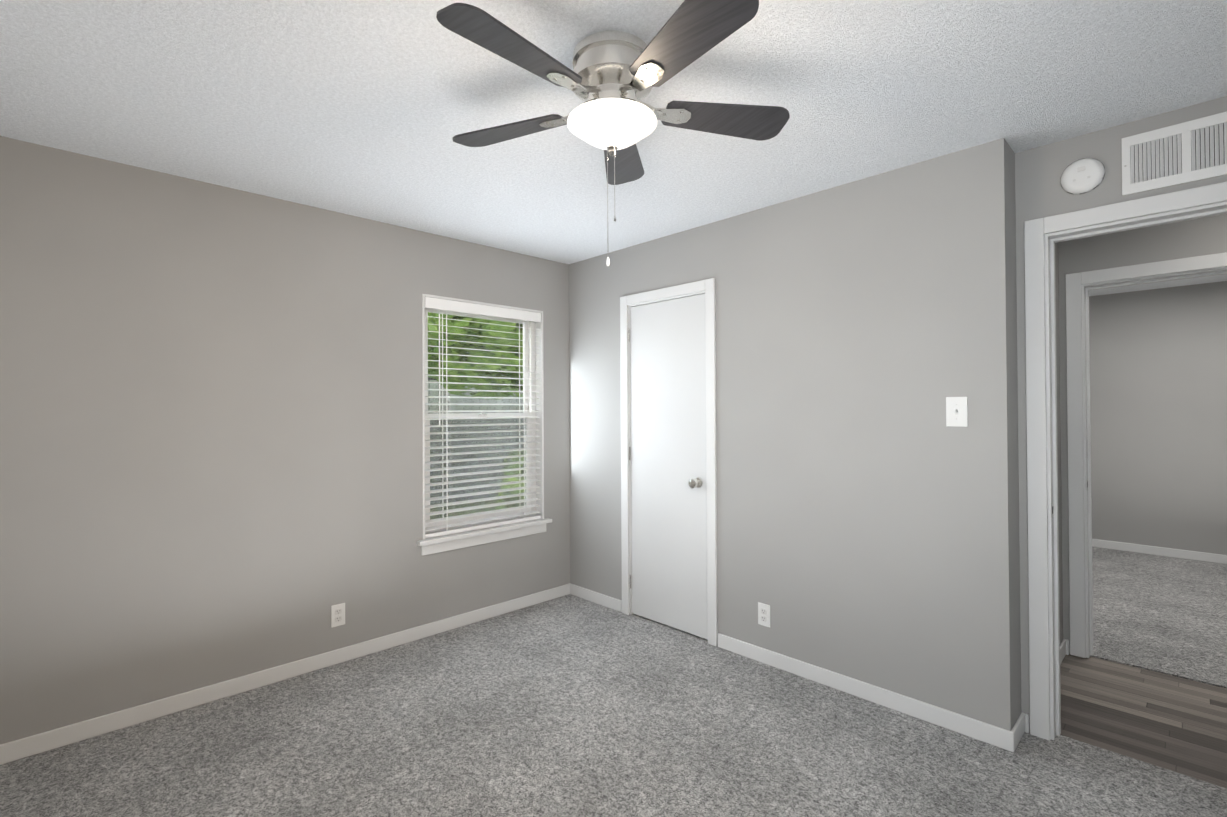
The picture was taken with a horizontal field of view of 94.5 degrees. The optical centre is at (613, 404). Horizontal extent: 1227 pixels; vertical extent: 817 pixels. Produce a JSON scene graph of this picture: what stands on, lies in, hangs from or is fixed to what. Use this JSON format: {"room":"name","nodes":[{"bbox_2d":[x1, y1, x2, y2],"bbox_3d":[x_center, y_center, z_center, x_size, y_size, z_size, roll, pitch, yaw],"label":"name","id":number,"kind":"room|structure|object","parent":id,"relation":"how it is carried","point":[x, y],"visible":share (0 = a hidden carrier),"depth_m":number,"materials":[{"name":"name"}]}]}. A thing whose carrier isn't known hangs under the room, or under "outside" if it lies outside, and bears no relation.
{"room":"empty bedroom","nodes":[
{"label":"empty bedroom","id":0,"kind":"room"},
{"bbox_2d":[0,136,569,744],"bbox_3d":[-1.259,0.177,3.372,4.064,2.424,0.150,0,-1,-44],"label":"wall","id":1,"kind":"structure","parent":0,"point":[210,434],"depth_m":2.66,"materials":[{"name":"grey paint"}]},
{"bbox_2d":[0,584,567,764],"bbox_3d":[-1.417,1.349,3.086,3.084,0.076,0.017,0,-1,-44],"label":"baseboard","id":2,"kind":"structure","parent":1,"relation":"attached to","point":[18,749],"depth_m":2.72,"materials":[{"name":"white wood"}]},
{"bbox_2d":[331,603,344,627],"bbox_3d":[-1.475,1.131,3.038,0.070,0.115,0.008,0,-1,-44],"label":"electrical outlet","id":3,"kind":"object","parent":1,"relation":"attached to","point":[337,614],"visible":1,"depth_m":3.04,"materials":[{"name":"white plastic"}]},
{"bbox_2d":[417,294,551,555],"bbox_3d":[-0.854,0.120,3.736,0.980,1.561,0.196,0,-1,-44],"label":"window","id":4,"kind":"structure","parent":1,"relation":"in","point":[529,339],"depth_m":3.79,"materials":[{"name":"white plastic"}]},
{"bbox_2d":[425,297,540,537],"bbox_3d":[-0.839,0.081,3.720,0.862,1.450,0.061,0,-1,-44],"label":"window blinds","id":5,"kind":"object","parent":4,"relation":"attached to","point":[458,306],"visible":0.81,"depth_m":3.67,"materials":[{"name":"white plastic"}]},
{"bbox_2d":[0,594,1226,816],"bbox_3d":[0.023,1.417,1.672,3.534,0.100,4.350,0,-1,-44],"label":"floor carpet","id":6,"kind":"object","parent":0,"point":[568,706],"visible":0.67,"depth_m":2.24,"materials":[{"name":"grey carpet"}]},
{"bbox_2d":[0,0,1226,295],"bbox_3d":[1.876,-1.116,2.871,7.850,0.120,5.270,0,-1,-44],"label":"ceiling","id":7,"kind":"structure","parent":0,"point":[366,108],"depth_m":1.93,"materials":[{"name":"white paint"}]},
{"bbox_2d":[436,0,789,265],"bbox_3d":[-0.021,-0.734,1.677,1.067,0.646,1.095,0,-1,-44],"label":"ceiling fan","id":8,"kind":"object","parent":7,"relation":"hanging from","point":[612,79],"visible":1,"depth_m":1.61,"materials":[{"name":"silver metal"}]},
{"bbox_2d":[632,614,707,641],"bbox_3d":[0.901,1.429,3.575,0.920,0.100,2.850,0,-1,-44],"label":"floor","id":9,"kind":"structure","parent":0,"point":[673,628],"depth_m":3.51,"materials":[{"name":"grey carpet"}]},
{"bbox_2d":[569,147,976,719],"bbox_3d":[0.619,0.166,3.293,0.115,2.424,2.585,0,-1,-44],"label":"wall","id":10,"kind":"structure","parent":0,"point":[845,458],"depth_m":2.75,"materials":[{"name":"grey paint"}]},
{"bbox_2d":[568,583,621,611],"bbox_3d":[-0.122,1.350,3.958,0.013,0.076,0.514,0,-1,-44],"label":"baseboard","id":11,"kind":"structure","parent":10,"relation":"attached to","point":[604,600],"depth_m":3.95,"materials":[{"name":"white wood"}]},
{"bbox_2d":[628,294,707,638],"bbox_3d":[0.312,0.363,3.505,0.105,2.010,0.618,0,-1,-44],"label":"closet door","id":12,"kind":"structure","parent":10,"relation":"in","point":[667,458],"depth_m":3.49,"materials":[{"name":"white wood"}]},
{"bbox_2d":[620,278,717,645],"bbox_3d":[0.367,0.360,3.551,0.114,2.044,0.647,0,-1,-44],"label":"door frame","id":13,"kind":"structure","parent":10,"relation":"attached to","point":[629,358],"depth_m":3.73,"materials":[{"name":"white wood"}]},
{"bbox_2d":[758,602,769,626],"bbox_3d":[0.800,1.121,3.015,0.008,0.115,0.070,0,-1,-44],"label":"electrical outlet","id":14,"kind":"object","parent":10,"relation":"attached to","point":[763,614],"visible":1,"depth_m":3.01,"materials":[{"name":"white plastic"}]},
{"bbox_2d":[718,633,1023,751],"bbox_3d":[1.084,1.333,2.723,0.017,0.076,1.398,0,-1,-44],"label":"baseboard","id":15,"kind":"structure","parent":10,"relation":"attached to","point":[979,730],"depth_m":2.56,"materials":[{"name":"white wood"}]},
{"bbox_2d":[946,397,967,426],"bbox_3d":[1.429,0.031,2.364,0.021,0.124,0.078,0,-1,-44],"label":"light switch","id":16,"kind":"object","parent":10,"relation":"attached to","point":[956,411],"visible":1,"depth_m":2.37,"materials":[{"name":"white plastic"}]},
{"bbox_2d":[971,138,1062,730],"bbox_3d":[1.976,0.154,2.731,1.276,2.424,0.115,0,-1,-44],"label":"wall","id":17,"kind":"structure","parent":0,"point":[996,468],"depth_m":2.29,"materials":[{"name":"grey paint"}]},
{"bbox_2d":[1060,639,1068,663],"bbox_3d":[2.145,1.330,2.780,0.961,0.082,0.026,0,-1,-44],"label":"baseboard","id":18,"kind":"structure","parent":17,"relation":"attached to","point":[1064,646],"depth_m":3.07,"materials":[{"name":"white wood"}]},
{"bbox_2d":[1015,96,1226,732],"bbox_3d":[2.588,0.140,1.558,0.115,2.424,2.420,0,-1,-44],"label":"wall","id":19,"kind":"structure","parent":0,"point":[1040,192],"depth_m":2.31,"materials":[{"name":"grey paint"}]},
{"bbox_2d":[1061,158,1104,193],"bbox_3d":[1.838,-0.896,2.223,0.036,0.135,0.135,0,-1,-44],"label":"smoke detector","id":20,"kind":"object","parent":19,"relation":"attached to","point":[1083,176],"visible":1,"depth_m":2.21,"materials":[{"name":"white plastic"}]},
{"bbox_2d":[1024,181,1226,740],"bbox_3d":[2.090,0.297,2.068,0.147,2.125,0.928,0,-1,-44],"label":"door frame","id":21,"kind":"structure","parent":19,"relation":"attached to","point":[1035,230],"depth_m":2.32,"materials":[{"name":"white wood"}]},
{"bbox_2d":[1121,111,1226,195],"bbox_3d":[2.053,-0.901,2.017,0.017,0.216,0.364,0,-1,-44],"label":"air vent","id":22,"kind":"object","parent":19,"relation":"in","point":[1188,151],"visible":1,"depth_m":2.05,"materials":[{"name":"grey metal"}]},
{"bbox_2d":[1058,214,1226,653],"bbox_3d":[3.319,0.143,2.350,0.115,2.424,2.535,0,-1,-44],"label":"wall","id":23,"kind":"structure","parent":0,"point":[1187,238],"depth_m":2.99,"materials":[{"name":"grey paint"}]},
{"bbox_2d":[1065,252,1226,657],"bbox_3d":[2.861,0.323,2.819,0.147,2.079,0.928,0,-1,-44],"label":"door frame","id":24,"kind":"structure","parent":23,"relation":"attached to","point":[1075,282],"depth_m":3.07,"materials":[{"name":"white wood"}]},
{"bbox_2d":[1060,654,1226,787],"bbox_3d":[2.984,1.406,1.925,1.061,0.094,2.420,0,-1,-44],"label":"floor","id":25,"kind":"structure","parent":0,"point":[1173,723],"depth_m":2.49,"materials":[{"name":"brown wood"}]},
{"bbox_2d":[1089,281,1226,554],"bbox_3d":[5.157,0.158,5.038,0.120,2.424,3.820,0,-1,-44],"label":"wall","id":26,"kind":"structure","parent":0,"point":[1158,388],"depth_m":5.14,"materials":[{"name":"grey paint"}]},
{"bbox_2d":[1092,539,1226,563],"bbox_3d":[5.114,1.332,4.980,0.017,0.076,3.580,0,-1,-44],"label":"baseboard","id":27,"kind":"structure","parent":26,"relation":"attached to","point":[1169,552],"depth_m":5.13,"materials":[{"name":"white wood"}]},
{"bbox_2d":[1090,547,1226,688],"bbox_3d":[4.041,1.415,3.933,3.255,0.102,3.820,0,-1,-44],"label":"floor","id":28,"kind":"structure","parent":0,"point":[1167,615],"depth_m":3.69,"materials":[{"name":"grey carpet"}]},
{"label":"outside","id":29,"kind":"structure","parent":0,"visible":0},
{"bbox_2d":[428,312,525,518],"bbox_3d":[-7.512,-0.705,18.244,45.000,5.021,29.840,0,-1,-44],"label":"trees","id":30,"kind":"object","parent":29,"point":[483,332],"depth_m":6.38,"materials":[{"name":"green plant"}]},
{"bbox_2d":[428,380,523,503],"bbox_3d":[1.543,0.576,12.528,40.000,1.840,0.140,0,-1,-44],"label":"fence","id":31,"kind":"object","parent":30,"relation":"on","point":[470,401],"depth_m":8.86,"materials":[{"name":"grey wood"}]}
]}

